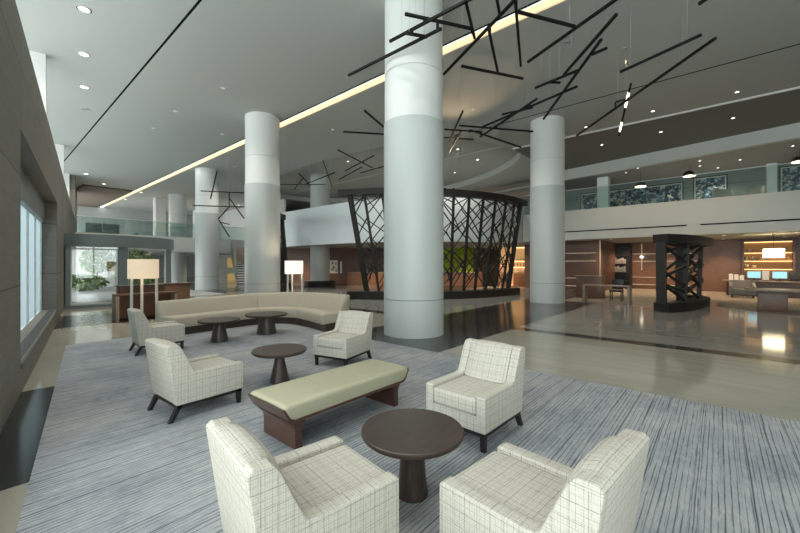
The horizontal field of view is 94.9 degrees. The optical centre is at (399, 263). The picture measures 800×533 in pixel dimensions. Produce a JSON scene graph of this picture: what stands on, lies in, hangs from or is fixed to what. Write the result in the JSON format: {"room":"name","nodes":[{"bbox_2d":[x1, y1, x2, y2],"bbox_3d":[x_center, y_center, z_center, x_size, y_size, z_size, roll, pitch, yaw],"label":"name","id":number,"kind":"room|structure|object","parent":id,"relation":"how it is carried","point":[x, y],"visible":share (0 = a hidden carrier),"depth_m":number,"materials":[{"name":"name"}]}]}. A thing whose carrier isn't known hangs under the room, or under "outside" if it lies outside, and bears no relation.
{"room":"hotel lobby","nodes":[
{"label":"hotel lobby","id":0,"kind":"room"},
{"bbox_2d":[0,0,76,433],"bbox_3d":[-10.596,-2.200,11.211,0.345,7.600,49.000,0,0,-40],"label":"wall","id":1,"kind":"structure","parent":0,"point":[26,139],"depth_m":4.37,"materials":[{"name":"paint"}]},
{"bbox_2d":[29,50,45,110],"bbox_3d":[-10.443,-4.450,10.383,0.620,3.100,0.220,0,0,-40],"label":"pier","id":2,"kind":"object","parent":1,"relation":"attached to","point":[38,59],"visible":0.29,"depth_m":10.43,"materials":[{"name":"white paint"}]},
{"bbox_2d":[21,168,57,368],"bbox_3d":[-7.137,-0.180,7.130,0.392,2.960,7.200,0,0,-40],"label":"window","id":3,"kind":"structure","parent":1,"relation":"in","point":[32,203],"depth_m":7.58,"materials":[{"name":"clear glass"}]},
{"bbox_2d":[21,205,25,328],"bbox_3d":[-7.252,-0.200,7.032,0.024,2.880,1.320,0,0,-40],"label":"blind","id":4,"kind":"object","parent":3,"relation":"attached to","point":[23,208],"depth_m":7.21,"materials":[{"name":"grey"}]},
{"bbox_2d":[29,212,33,320],"bbox_3d":[-8.173,-0.200,8.113,0.024,2.880,1.320,0,0,-40],"label":"blind","id":5,"kind":"object","parent":3,"relation":"attached to","point":[31,215],"depth_m":8.19,"materials":[{"name":"grey"}]},
{"bbox_2d":[36,218,39,313],"bbox_3d":[-9.094,-0.200,9.193,0.024,2.880,1.320,0,0,-40],"label":"blind","id":6,"kind":"object","parent":3,"relation":"attached to","point":[37,219],"depth_m":9.25,"materials":[{"name":"grey"}]},
{"bbox_2d":[21,309,55,358],"bbox_3d":[-7.065,1.226,7.191,0.140,0.008,7.024,0,0,-40],"label":"window sill","id":7,"kind":"structure","parent":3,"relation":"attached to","point":[31,338],"depth_m":6.50,"materials":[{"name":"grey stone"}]},
{"bbox_2d":[55,144,63,176],"bbox_3d":[-17.273,-4.450,18.397,0.620,3.100,0.220,0,0,-40],"label":"pier","id":8,"kind":"object","parent":1,"relation":"attached to","point":[59,148],"visible":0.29,"depth_m":18.46,"materials":[{"name":"white paint"}]},
{"bbox_2d":[77,184,132,207],"bbox_3d":[-27.640,-5.939,32.918,12.900,0.118,3.100,0,0,41],"label":"ceiling","id":9,"kind":"structure","parent":0,"point":[87,195],"depth_m":31.05,"materials":[{"name":"brown"}]},
{"bbox_2d":[15,0,197,159],"bbox_3d":[-15.714,-6.050,13.170,59.000,0.100,7.300,0,0,41],"label":"ceiling","id":10,"kind":"structure","parent":0,"point":[119,37],"depth_m":10.03,"materials":[{"name":"grey paint"}]},
{"bbox_2d":[77,206,194,277],"bbox_3d":[-25.291,-2.200,45.773,0.200,7.600,26.000,0,0,41],"label":"wall","id":11,"kind":"structure","parent":0,"point":[129,227],"depth_m":40.49,"materials":[{"name":"grey"}]},
{"bbox_2d":[72,232,243,255],"bbox_3d":[-21.860,-1.575,37.368,16.000,1.210,20.200,0,0,41],"label":"slab","id":12,"kind":"object","parent":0,"point":[181,244],"visible":0.06,"depth_m":30.25,"materials":[{"name":"grey"}]},
{"bbox_2d":[85,222,118,233],"bbox_3d":[-21.688,-2.100,26.793,0.080,1.700,1.950,0,0,41],"label":"railing","id":13,"kind":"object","parent":12,"relation":"on","point":[89,227],"visible":0.42,"depth_m":26.70,"materials":[{"name":"glass"}]},
{"bbox_2d":[153,197,165,235],"bbox_3d":[-21.937,-3.625,33.464,0.800,4.750,0.800,0,0,41],"label":"pillar","id":14,"kind":"structure","parent":12,"relation":"on","point":[159,204],"depth_m":33.18,"materials":[{"name":"white paint"}]},
{"bbox_2d":[219,199,285,239],"bbox_3d":[-17.694,-2.200,40.109,18.700,7.600,0.200,0,0,41],"label":"wall","id":15,"kind":"structure","parent":0,"point":[232,217],"depth_m":40.45,"materials":[{"name":"white paint"}]},
{"bbox_2d":[64,0,536,189],"bbox_3d":[-11.644,-6.050,17.861,59.000,0.100,5.000,0,0,41],"label":"ceiling","id":16,"kind":"structure","parent":0,"point":[282,59],"depth_m":11.68,"materials":[{"name":"grey paint"}]},
{"bbox_2d":[64,0,201,161],"bbox_3d":[-5.371,-6.052,9.069,38.000,0.096,0.060,0,0,41],"label":"slot","id":17,"kind":"structure","parent":16,"relation":"attached to","point":[198,1],"depth_m":10.99,"materials":[{"name":"black"}]},
{"bbox_2d":[193,151,243,236],"bbox_3d":[-9.641,-3.718,19.598,2.936,4.562,0.251,0,0,0],"label":"sculpture","id":18,"kind":"object","parent":16,"relation":"hanging from","point":[211,191],"visible":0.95,"depth_m":19.58,"materials":[{"name":"black painted metal"}]},
{"bbox_2d":[348,0,617,79],"bbox_3d":[1.332,-5.242,7.582,4.865,1.513,3.031,0,0,-6],"label":"sculpture","id":19,"kind":"object","parent":16,"relation":"hanging from","point":[426,20],"visible":1,"depth_m":7.21,"materials":[{"name":"black"}]},
{"bbox_2d":[248,368,408,422],"bbox_3d":[-0.652,1.264,3.796,0.610,0.137,1.612,0,0,41],"label":"frame","id":20,"kind":"object","parent":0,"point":[300,410],"depth_m":3.39,"materials":[{"name":"brown wood"}]},
{"bbox_2d":[236,247,495,283],"bbox_3d":[-2.810,0.100,29.815,21.366,3.000,0.200,0,0,3],"label":"wall","id":21,"kind":"structure","parent":0,"point":[348,257],"depth_m":29.81,"materials":[{"name":"brown wood"}]},
{"bbox_2d":[444,248,473,271],"bbox_3d":[4.436,-0.325,29.282,2.900,2.050,0.100,0,0,3],"label":"wall","id":22,"kind":"structure","parent":21,"relation":"attached to","point":[460,253],"depth_m":29.22,"materials":[{"name":"green plant"}]},
{"bbox_2d":[280,139,518,197],"bbox_3d":[-1.859,-6.460,27.231,23.500,0.080,13.700,0,0,41],"label":"ceiling","id":23,"kind":"structure","parent":0,"point":[466,167],"depth_m":24.42,"materials":[{"name":"grey"}]},
{"bbox_2d":[0,277,799,532],"bbox_3d":[-6.637,1.660,23.631,59.000,0.120,35.000,0,0,41],"label":"floor","id":24,"kind":"structure","parent":0,"point":[742,360],"depth_m":7.21,"materials":[{"name":"stone"}]},
{"bbox_2d":[64,233,173,308],"bbox_3d":[-11.804,0.255,15.583,3.743,2.690,4.030,0,0,41],"label":"entrance portal","id":25,"kind":"object","parent":24,"relation":"on","point":[122,243],"visible":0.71,"depth_m":13.91,"materials":[{"name":"grey paint"}]},
{"bbox_2d":[114,284,165,318],"bbox_3d":[-7.931,1.120,11.230,0.560,0.960,1.190,0,0,41],"label":"base cabinet","id":26,"kind":"object","parent":24,"relation":"on","point":[146,287],"visible":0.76,"depth_m":10.96,"materials":[{"name":"brown wood"}]},
{"bbox_2d":[114,284,165,286],"bbox_3d":[-7.931,0.655,11.230,0.560,0.030,1.190,0,0,41],"label":"countertop","id":27,"kind":"structure","parent":26,"relation":"on","point":[143,284],"depth_m":10.95,"materials":[{"name":"stone"}]},
{"bbox_2d":[127,259,158,322],"bbox_3d":[-6.800,0.738,9.726,0.690,1.725,0.690,0,0,41],"label":"floor lamp","id":28,"kind":"object","parent":24,"relation":"on","point":[141,269],"visible":0.98,"depth_m":9.47,"materials":[{"name":"beige"}]},
{"bbox_2d":[112,291,176,321],"bbox_3d":[-7.475,1.222,10.802,0.450,0.755,1.520,0,0,41],"label":"console table","id":29,"kind":"object","parent":24,"relation":"on","point":[120,302],"visible":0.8,"depth_m":10.71,"materials":[{"name":"brown wood"}]},
{"bbox_2d":[150,282,190,299],"bbox_3d":[-9.057,1.180,14.510,0.780,0.840,1.210,0,0,41],"label":"desk","id":30,"kind":"object","parent":24,"relation":"on","point":[182,289],"visible":0.47,"depth_m":14.45,"materials":[{"name":"brown wood"}]},
{"bbox_2d":[168,194,186,282],"bbox_3d":[-19.380,-2.200,31.986,1.380,7.600,1.380,0,0,41],"label":"column","id":31,"kind":"structure","parent":24,"relation":"on","point":[177,202],"depth_m":31.43,"materials":[{"name":"grey"}]},
{"bbox_2d":[195,167,218,289],"bbox_3d":[-12.333,-2.200,23.476,1.380,7.600,1.380,0,0,41],"label":"column","id":32,"kind":"structure","parent":24,"relation":"on","point":[206,217],"depth_m":22.89,"materials":[{"name":"grey"}]},
{"bbox_2d":[219,255,235,280],"bbox_3d":[-16.850,0.350,35.405,0.140,2.500,2.400,0,0,41],"label":"wall panel","id":33,"kind":"object","parent":24,"relation":"on","point":[226,272],"visible":0.48,"depth_m":35.46,"materials":[{"name":"white"}]},
{"bbox_2d":[244,111,279,293],"bbox_3d":[-5.649,-2.200,15.096,1.380,7.600,1.380,0,0,41],"label":"column","id":34,"kind":"structure","parent":24,"relation":"on","point":[262,129],"depth_m":14.51,"materials":[{"name":"grey"}]},
{"bbox_2d":[280,213,290,290],"bbox_3d":[-7.671,-0.890,23.232,1.289,4.980,4.447,0,0,-10],"label":"lattice screen","id":35,"kind":"object","parent":24,"relation":"on","point":[283,250],"visible":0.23,"depth_m":24.67,"materials":[{"name":"brown metal"}]},
{"bbox_2d":[285,261,302,291],"bbox_3d":[-4.133,0.738,14.310,0.690,1.725,0.690,0,0,-36],"label":"floor lamp","id":36,"kind":"object","parent":24,"relation":"on","point":[291,267],"visible":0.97,"depth_m":14.04,"materials":[{"name":"white"}]},
{"bbox_2d":[310,173,329,280],"bbox_3d":[-5.784,-2.410,26.598,1.380,8.020,1.380,0,0,41],"label":"column","id":37,"kind":"structure","parent":24,"relation":"on","point":[319,194],"depth_m":26.00,"materials":[{"name":"grey"}]},
{"bbox_2d":[304,280,335,286],"bbox_3d":[-5.784,1.400,26.598,2.240,0.400,2.240,0,0,41],"label":"bench","id":38,"kind":"object","parent":24,"relation":"on","point":[307,283],"visible":0.84,"depth_m":25.64,"materials":[{"name":"leather"}]},
{"bbox_2d":[15,323,799,532],"bbox_3d":[-0.009,1.594,2.774,15.650,0.012,6.662,0,0,41],"label":"carpet","id":39,"kind":"object","parent":24,"relation":"on","point":[105,462],"visible":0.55,"depth_m":3.25,"materials":[{"name":"carpet"}]},
{"bbox_2d":[127,308,184,355],"bbox_3d":[-4.499,1.192,6.780,0.630,0.791,0.798,0,0,45],"label":"lounge chair","id":40,"kind":"object","parent":39,"relation":"on","point":[141,329],"visible":1,"depth_m":6.54,"materials":[{"name":"white fabric"}]},
{"bbox_2d":[132,308,150,325],"bbox_3d":[-4.665,0.978,6.614,0.452,0.361,0.271,0,0,45],"label":"cushion","id":41,"kind":"object","parent":40,"relation":"on","point":[133,309],"depth_m":6.45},
{"bbox_2d":[144,338,242,423],"bbox_3d":[-2.287,1.192,4.107,0.630,0.791,0.798,0,0,38],"label":"lounge chair","id":42,"kind":"object","parent":39,"relation":"on","point":[179,381],"visible":1,"depth_m":3.86,"materials":[{"name":"white fabric"}]},
{"bbox_2d":[152,339,176,344],"bbox_3d":[-2.432,0.978,3.922,0.452,0.361,0.271,0,0,38],"label":"cushion","id":43,"kind":"object","parent":42,"relation":"on","point":[154,341],"depth_m":3.80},
{"bbox_2d":[190,357,234,369],"bbox_3d":[-2.219,1.216,4.194,0.454,0.145,0.577,0,0,38],"label":"seat cushion","id":44,"kind":"object","parent":42,"relation":"on","point":[203,362],"depth_m":4.26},
{"bbox_2d":[197,317,240,342],"bbox_3d":[-3.727,1.365,7.576,0.800,0.445,0.800,0,0,41],"label":"pedestal table","id":45,"kind":"object","parent":39,"relation":"on","point":[219,333],"visible":1,"depth_m":7.46,"materials":[{"name":"brown wood"}]},
{"bbox_2d":[155,292,349,333],"bbox_3d":[-3.457,1.178,8.935,3.067,0.820,3.554,0,0,41],"label":"sectional sofa","id":46,"kind":"object","parent":39,"relation":"on","point":[318,311],"visible":0.81,"depth_m":9.32,"materials":[{"name":"beige upholstery fabric"},{"name":"dark wood base"}]},
{"bbox_2d":[245,311,287,334],"bbox_3d":[-3.065,1.363,8.431,0.920,0.450,0.920,0,0,41],"label":"pedestal table","id":47,"kind":"object","parent":39,"relation":"on","point":[266,325],"visible":1,"depth_m":8.27,"materials":[{"name":"brown wood"}]},
{"bbox_2d":[251,343,306,384],"bbox_3d":[-1.628,1.368,4.960,0.710,0.440,0.710,0,0,41],"label":"pedestal table","id":48,"kind":"object","parent":39,"relation":"on","point":[278,352],"visible":0.98,"depth_m":4.87,"materials":[{"name":"brown wood"}]},
{"bbox_2d":[206,417,398,532],"bbox_3d":[-0.501,1.192,1.922,0.798,0.791,0.630,0,0,-41],"label":"lounge chair","id":49,"kind":"object","parent":39,"relation":"on","point":[323,486],"visible":1,"depth_m":1.76,"materials":[{"name":"white fabric"}]},
{"bbox_2d":[219,424,298,505],"bbox_3d":[-0.678,0.978,1.768,0.271,0.361,0.452,0,0,-41],"label":"cushion","id":50,"kind":"object","parent":49,"relation":"on","point":[241,442],"depth_m":1.66,"materials":[{"name":"fabric"}]},
{"bbox_2d":[280,445,384,509],"bbox_3d":[-0.418,1.216,1.994,0.577,0.145,0.454,0,0,-41],"label":"seat cushion","id":51,"kind":"object","parent":49,"relation":"on","point":[314,477],"depth_m":2.01,"materials":[{"name":"fabric"}]},
{"bbox_2d":[248,359,408,449],"bbox_3d":[-0.652,1.375,3.796,0.610,0.426,1.612,0,0,41],"label":"bench","id":52,"kind":"object","parent":39,"relation":"on","point":[285,406],"visible":0.98,"depth_m":3.46,"materials":[{"name":"leather"}]},
{"bbox_2d":[250,359,406,418],"bbox_3d":[-0.652,1.234,3.796,0.602,0.141,1.580,0,0,41],"label":"cushion","id":53,"kind":"object","parent":52,"relation":"on","point":[305,397],"depth_m":3.52,"materials":[{"name":"beige leather"}]},
{"bbox_2d":[313,310,372,365],"bbox_3d":[-0.909,1.192,5.980,0.630,0.791,0.798,0,0,27],"label":"lounge chair","id":54,"kind":"object","parent":39,"relation":"on","point":[351,336],"visible":0.98,"depth_m":5.84,"materials":[{"name":"white fabric"}]},
{"bbox_2d":[318,332,354,348],"bbox_3d":[-0.959,1.216,5.882,0.454,0.145,0.577,0,0,27],"label":"seat cushion","id":55,"kind":"object","parent":54,"relation":"on","point":[329,340],"depth_m":5.69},
{"bbox_2d":[338,310,365,333],"bbox_3d":[-0.802,0.978,6.189,0.452,0.361,0.271,0,0,27],"label":"cushion","id":56,"kind":"object","parent":54,"relation":"on","point":[350,321],"depth_m":6.13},
{"bbox_2d":[361,408,463,503],"bbox_3d":[0.086,1.362,2.540,0.704,0.452,0.704,0,0,41],"label":"pedestal table","id":57,"kind":"object","parent":39,"relation":"on","point":[413,436],"visible":0.98,"depth_m":2.46,"materials":[{"name":"brown wood"}]},
{"bbox_2d":[426,338,525,452],"bbox_3d":[0.740,1.192,3.545,0.630,0.791,0.798,0,0,43],"label":"lounge chair","id":58,"kind":"object","parent":39,"relation":"on","point":[485,393],"visible":0.95,"depth_m":3.44,"materials":[{"name":"white fabric"}]},
{"bbox_2d":[434,375,501,414],"bbox_3d":[0.664,1.216,3.464,0.454,0.145,0.577,0,0,43],"label":"seat cushion","id":59,"kind":"object","parent":58,"relation":"on","point":[460,394],"depth_m":3.34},
{"bbox_2d":[464,340,513,383],"bbox_3d":[0.899,0.978,3.716,0.452,0.361,0.271,0,0,43],"label":"cushion","id":60,"kind":"object","parent":58,"relation":"on","point":[485,360],"depth_m":3.65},
{"bbox_2d":[440,428,649,532],"bbox_3d":[0.696,1.192,1.829,0.630,0.791,0.798,0,0,-43],"label":"lounge chair","id":61,"kind":"object","parent":39,"relation":"on","point":[512,489],"visible":1,"depth_m":1.70,"materials":[{"name":"white fabric"}]},
{"bbox_2d":[454,451,565,522],"bbox_3d":[0.620,1.216,1.910,0.454,0.145,0.577,0,0,-43],"label":"seat cushion","id":62,"kind":"object","parent":61,"relation":"on","point":[527,486],"depth_m":1.93,"materials":[{"name":"fabric"}]},
{"bbox_2d":[545,436,632,520],"bbox_3d":[0.856,0.978,1.658,0.452,0.361,0.271,0,0,-43],"label":"cushion","id":63,"kind":"object","parent":61,"relation":"on","point":[607,457],"depth_m":1.55,"materials":[{"name":"fabric"}]},
{"bbox_2d":[384,0,443,338],"bbox_3d":[0.317,-2.200,8.529,1.380,7.600,1.380,0,0,41],"label":"column","id":64,"kind":"structure","parent":24,"relation":"on","point":[413,126],"depth_m":7.92,"materials":[{"name":"grey"}]},
{"bbox_2d":[347,272,481,285],"bbox_3d":[1.041,1.110,27.645,10.042,0.980,0.560,0,0,3],"label":"counter","id":65,"kind":"object","parent":24,"relation":"on","point":[353,278],"depth_m":27.54,"materials":[{"name":"brown wood"}]},
{"bbox_2d":[338,188,527,299],"bbox_3d":[2.145,-0.880,17.591,10.045,4.960,2.332,0,0,-17],"label":"lattice screen","id":66,"kind":"object","parent":24,"relation":"on","point":[350,194],"visible":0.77,"depth_m":17.14,"materials":[{"name":"brown metal"}]},
{"bbox_2d":[484,250,497,284],"bbox_3d":[7.199,0.290,27.654,1.770,2.620,0.090,0,0,1],"label":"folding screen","id":67,"kind":"object","parent":24,"relation":"on","point":[494,262],"visible":0.17,"depth_m":27.64,"materials":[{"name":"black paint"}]},
{"bbox_2d":[498,246,523,286],"bbox_3d":[8.337,0.175,26.065,2.610,2.850,0.375,0,0,0],"label":"bar shelf","id":68,"kind":"object","parent":24,"relation":"on","point":[517,277],"visible":0.44,"depth_m":26.19,"materials":[{"name":"brown"}]},
{"bbox_2d":[530,115,564,303],"bbox_3d":[6.205,-2.200,15.468,1.380,7.600,1.380,0,0,41],"label":"column","id":69,"kind":"structure","parent":24,"relation":"on","point":[547,138],"depth_m":14.89,"materials":[{"name":"grey"}]},
{"bbox_2d":[615,243,631,287],"bbox_3d":[14.740,0.119,24.466,1.100,2.938,0.640,0,0,41],"label":"shelving unit","id":70,"kind":"object","parent":24,"relation":"on","point":[624,250],"visible":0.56,"depth_m":24.13,"materials":[{"name":"black paint"}]},
{"bbox_2d":[565,288,799,316],"bbox_3d":[14.804,1.594,16.414,11.150,0.012,11.600,0,0,41],"label":"carpet","id":71,"kind":"object","parent":24,"relation":"on","point":[640,297],"visible":0.52,"depth_m":15.97,"materials":[{"name":"polished carpet"}]},
{"bbox_2d":[575,275,604,298],"bbox_3d":[8.949,1.064,17.258,1.180,1.048,0.680,0,0,41],"label":"stand","id":72,"kind":"object","parent":71,"relation":"on","point":[596,292],"visible":0.98,"depth_m":16.98,"materials":[{"name":"brown wood"}]},
{"bbox_2d":[583,284,631,304],"bbox_3d":[8.411,1.219,14.944,1.680,0.738,0.500,0,0,41],"label":"desk","id":73,"kind":"object","parent":71,"relation":"on","point":[585,286],"visible":1,"depth_m":14.62,"materials":[{"name":"beige wood"}]},
{"bbox_2d":[609,279,623,301],"bbox_3d":[9.313,1.128,15.770,0.480,0.920,0.510,0,0,41],"label":"chair","id":74,"kind":"object","parent":71,"relation":"on","point":[614,281],"visible":0.99,"depth_m":15.82,"materials":[{"name":"black paint"}]},
{"bbox_2d":[729,280,756,298],"bbox_3d":[16.238,1.181,17.418,0.940,0.814,0.896,0,0,41],"label":"tub chair","id":75,"kind":"object","parent":71,"relation":"on","point":[736,287],"visible":0.95,"depth_m":17.40,"materials":[{"name":"grey fabric"}]},
{"bbox_2d":[722,280,799,297],"bbox_3d":[18.140,1.199,17.360,4.350,0.778,0.800,0,0,41],"label":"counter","id":76,"kind":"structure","parent":71,"relation":"on","point":[759,284],"depth_m":17.47,"materials":[{"name":"stone"}]},
{"bbox_2d":[722,280,799,282],"bbox_3d":[18.140,0.840,17.360,4.350,0.060,0.800,0,0,41],"label":"countertop","id":77,"kind":"structure","parent":76,"relation":"on","point":[722,280],"depth_m":17.20,"materials":[{"name":"stone"}]},
{"bbox_2d":[745,287,799,312],"bbox_3d":[13.392,1.219,11.682,3.480,0.738,1.400,0,0,41],"label":"table","id":78,"kind":"object","parent":71,"relation":"on","point":[768,299],"visible":1,"depth_m":12.21,"materials":[{"name":"beige wood"}]},
{"bbox_2d":[653,234,712,312],"bbox_3d":[10.756,0.310,13.755,1.314,2.580,5.666,0,0,44],"label":"lattice screen","id":79,"kind":"object","parent":24,"relation":"on","point":[684,244],"visible":1,"depth_m":12.55,"materials":[{"name":"brown metal"}]},
{"bbox_2d":[742,239,794,280],"bbox_3d":[20.049,0.144,20.019,2.030,2.888,0.420,0,0,41],"label":"display shelf","id":80,"kind":"object","parent":24,"relation":"on","point":[787,263],"visible":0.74,"depth_m":20.07,"materials":[{"name":"brown"}]},
{"bbox_2d":[280,197,529,245],"bbox_3d":[-2.857,-2.575,25.122,22.572,2.550,5.479,0,0,18],"label":"wall","id":81,"kind":"structure","parent":0,"point":[327,224],"depth_m":22.83,"materials":[{"name":"white"}]},
{"bbox_2d":[286,242,529,247],"bbox_3d":[-0.582,-1.330,29.314,20.700,0.100,13.480,0,0,41],"label":"ceiling","id":82,"kind":"structure","parent":0,"point":[381,244],"depth_m":25.39,"materials":[{"name":"grey"}]},
{"bbox_2d":[102,0,799,214],"bbox_3d":[-3.924,-6.200,26.759,59.000,0.400,17.720,0,0,41],"label":"ceiling","id":83,"kind":"structure","parent":0,"point":[742,29],"depth_m":12.00,"materials":[{"name":"grey paint"}]},
{"bbox_2d":[105,0,564,205],"bbox_3d":[-9.113,-6.192,19.252,57.000,0.415,0.420,0,0,41],"label":"cove","id":84,"kind":"object","parent":83,"relation":"attached to","point":[537,6],"visible":0.44,"depth_m":12.60,"materials":[{"name":"yellow"}]},
{"bbox_2d":[323,149,383,185],"bbox_3d":[-3.278,-5.245,18.364,3.095,1.509,7.268,0,0,-35],"label":"sculpture","id":85,"kind":"object","parent":83,"relation":"hanging from","point":[338,149],"visible":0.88,"depth_m":17.25,"materials":[{"name":"black"}]},
{"bbox_2d":[343,89,383,134],"bbox_3d":[-0.882,-5.242,11.939,1.747,1.513,1.722,0,0,-15],"label":"sculpture","id":86,"kind":"object","parent":83,"relation":"hanging from","point":[365,111],"visible":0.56,"depth_m":12.56,"materials":[{"name":"black"}]},
{"bbox_2d":[444,42,577,153],"bbox_3d":[3.103,-5.242,12.270,3.233,1.513,5.719,0,0,4],"label":"sculpture","id":87,"kind":"object","parent":83,"relation":"hanging from","point":[528,106],"visible":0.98,"depth_m":12.03,"materials":[{"name":"black"}]},
{"bbox_2d":[535,9,617,119],"bbox_3d":[3.975,-5.242,9.028,0.945,1.513,4.800,0,0,1],"label":"sculpture","id":88,"kind":"object","parent":83,"relation":"hanging from","point":[592,53],"visible":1,"depth_m":8.29,"materials":[{"name":"black"}]},
{"bbox_2d":[469,44,799,132],"bbox_3d":[9.784,-5.998,10.972,17.600,0.008,0.050,0,0,41],"label":"joint","id":89,"kind":"object","parent":83,"relation":"attached to","point":[796,44],"visible":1,"depth_m":11.86,"materials":[{"name":"black"}]},
{"bbox_2d":[576,37,716,135],"bbox_3d":[6.337,-5.242,10.435,1.567,1.513,6.049,0,0,15],"label":"sculpture","id":90,"kind":"object","parent":83,"relation":"hanging from","point":[625,100],"visible":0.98,"depth_m":9.60,"materials":[{"name":"black metal"}]},
{"bbox_2d":[620,0,706,72],"bbox_3d":[5.581,-5.242,7.390,0.726,1.513,2.516,0,0,-3],"label":"sculpture","id":91,"kind":"object","parent":83,"relation":"hanging from","point":[701,2],"visible":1,"depth_m":7.64,"materials":[{"name":"black metal"}]},
{"bbox_2d":[565,122,799,180],"bbox_3d":[15.504,-5.670,17.296,0.300,0.680,17.572,0,0,-39],"label":"beam","id":92,"kind":"structure","parent":83,"relation":"attached to","point":[789,132],"depth_m":18.20,"materials":[{"name":"grey"}]},
{"bbox_2d":[455,181,529,204],"bbox_3d":[1.854,-3.890,33.343,21.100,5.020,0.200,0,0,41],"label":"wall","id":93,"kind":"structure","parent":0,"point":[522,194],"depth_m":27.45,"materials":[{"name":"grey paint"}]},
{"bbox_2d":[524,240,616,289],"bbox_3d":[11.528,0.100,24.731,4.600,3.000,4.530,0,0,41],"label":"wall","id":94,"kind":"structure","parent":0,"point":[594,257],"depth_m":22.49,"materials":[{"name":"brown wood"}]},
{"bbox_2d":[492,139,799,193],"bbox_3d":[14.918,-5.405,20.246,22.000,0.090,6.663,0,0,41],"label":"ceiling","id":95,"kind":"structure","parent":0,"point":[779,153],"depth_m":19.97,"materials":[{"name":"grey"}]},
{"bbox_2d":[515,89,799,169],"bbox_3d":[14.390,-5.981,15.861,17.050,0.042,6.322,0,0,41],"label":"ceiling","id":96,"kind":"structure","parent":0,"point":[780,109],"depth_m":16.26,"materials":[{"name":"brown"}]},
{"bbox_2d":[513,86,799,149],"bbox_3d":[12.299,-5.965,13.451,17.050,0.070,0.060,0,0,41],"label":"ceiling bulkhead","id":97,"kind":"object","parent":96,"relation":"attached to","point":[798,87],"depth_m":14.32,"materials":[{"name":"white paint"}]},
{"bbox_2d":[523,190,799,242],"bbox_3d":[16.399,-2.245,19.588,18.900,1.690,6.115,0,0,41],"label":"fascia","id":98,"kind":"object","parent":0,"point":[752,216],"visible":0.88,"depth_m":17.79,"materials":[{"name":"grey"}]},
{"bbox_2d":[597,176,609,207],"bbox_3d":[12.698,-3.905,22.875,0.600,2.910,0.600,0,0,41],"label":"pillar","id":99,"kind":"structure","parent":98,"relation":"on","point":[603,193],"depth_m":22.65,"materials":[{"name":"white"}]},
{"bbox_2d":[526,161,799,195],"bbox_3d":[13.810,-3.695,17.939,15.750,1.210,0.060,0,0,41],"label":"handrail","id":100,"kind":"object","parent":98,"relation":"on","point":[798,161],"visible":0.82,"depth_m":17.71,"materials":[{"name":"metal"}]},
{"bbox_2d":[712,189,731,197],"bbox_3d":[16.107,-3.086,18.537,0.760,1.272,0.792,0,0,18],"label":"chair","id":101,"kind":"object","parent":98,"relation":"on","point":[718,192],"visible":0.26,"depth_m":18.20,"materials":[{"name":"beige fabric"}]},
{"bbox_2d":[766,163,776,192],"bbox_3d":[19.941,-3.905,19.703,0.400,2.910,0.500,0,0,41],"label":"pillar","id":102,"kind":"structure","parent":98,"relation":"on","point":[771,171],"depth_m":19.52,"materials":[{"name":"white"}]},
{"bbox_2d":[763,234,784,257],"bbox_3d":[17.463,-0.850,17.152,0.720,1.100,0.720,0,0,41],"label":"pendant lamp","id":103,"kind":"object","parent":98,"relation":"hanging from","point":[767,253],"visible":0.98,"depth_m":16.95,"materials":[{"name":"beige"}]},
{"bbox_2d":[565,163,799,210],"bbox_3d":[17.035,-3.925,22.687,22.000,2.950,0.200,0,0,41],"label":"wall","id":104,"kind":"structure","parent":0,"point":[741,181],"depth_m":21.31,"materials":[{"name":"grey paint"}]},
{"bbox_2d":[581,182,683,209],"bbox_3d":[15.041,-3.900,24.202,5.800,2.200,0.085,0,0,41],"label":"framed painting","id":105,"kind":"object","parent":104,"relation":"attached to","point":[669,192],"visible":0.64,"depth_m":23.71,"materials":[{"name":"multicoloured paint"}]},
{"bbox_2d":[693,174,727,199],"bbox_3d":[18.156,-4.150,21.499,1.550,2.000,0.085,0,0,41],"label":"framed painting","id":106,"kind":"object","parent":104,"relation":"attached to","point":[703,187],"visible":0.57,"depth_m":21.54,"materials":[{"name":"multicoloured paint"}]},
{"bbox_2d":[779,164,799,191],"bbox_3d":[20.913,-4.175,19.107,1.650,2.050,0.085,0,0,41],"label":"framed painting","id":107,"kind":"object","parent":104,"relation":"attached to","point":[789,176],"visible":0.6,"depth_m":19.36,"materials":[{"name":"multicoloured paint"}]},
{"bbox_2d":[617,238,799,291],"bbox_3d":[18.544,0.100,21.755,18.500,3.000,0.230,0,0,41],"label":"wall","id":108,"kind":"structure","parent":0,"point":[724,258],"depth_m":21.79,"materials":[{"name":"brown wood"}]},
{"label":"outside","id":109,"kind":"structure","parent":0,"visible":0},
{"bbox_2d":[72,286,223,302],"bbox_3d":[-16.007,1.590,21.301,12.900,0.020,6.000,0,0,41],"label":"pavement","id":110,"kind":"structure","parent":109,"point":[104,294],"depth_m":19.01,"materials":[{"name":"grey"}]},
{"bbox_2d":[72,273,109,290],"bbox_3d":[-18.503,1.082,21.386,1.153,1.078,2.563,0,0,41],"label":"shrub","id":111,"kind":"object","parent":110,"relation":"on","point":[93,280],"visible":0.7,"depth_m":21.42,"materials":[{"name":"green plant"}]},
{"bbox_2d":[79,247,115,285],"bbox_3d":[-19.244,0.241,23.330,1.915,2.678,1.845,0,0,41],"label":"young tree","id":112,"kind":"object","parent":110,"relation":"on","point":[89,267],"visible":0.99,"depth_m":23.04,"materials":[{"name":"green plant"}]},
{"bbox_2d":[72,250,150,287],"bbox_3d":[-20.377,0.310,25.954,0.200,2.540,4.700,0,0,41],"label":"wall","id":113,"kind":"structure","parent":110,"relation":"on","point":[110,276],"depth_m":25.40,"materials":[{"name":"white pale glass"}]},
{"bbox_2d":[114,248,154,280],"bbox_3d":[-18.375,0.243,25.380,2.337,2.673,2.401,0,0,41],"label":"young tree","id":114,"kind":"object","parent":110,"relation":"on","point":[138,254],"visible":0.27,"depth_m":25.15,"materials":[{"name":"green plant"}]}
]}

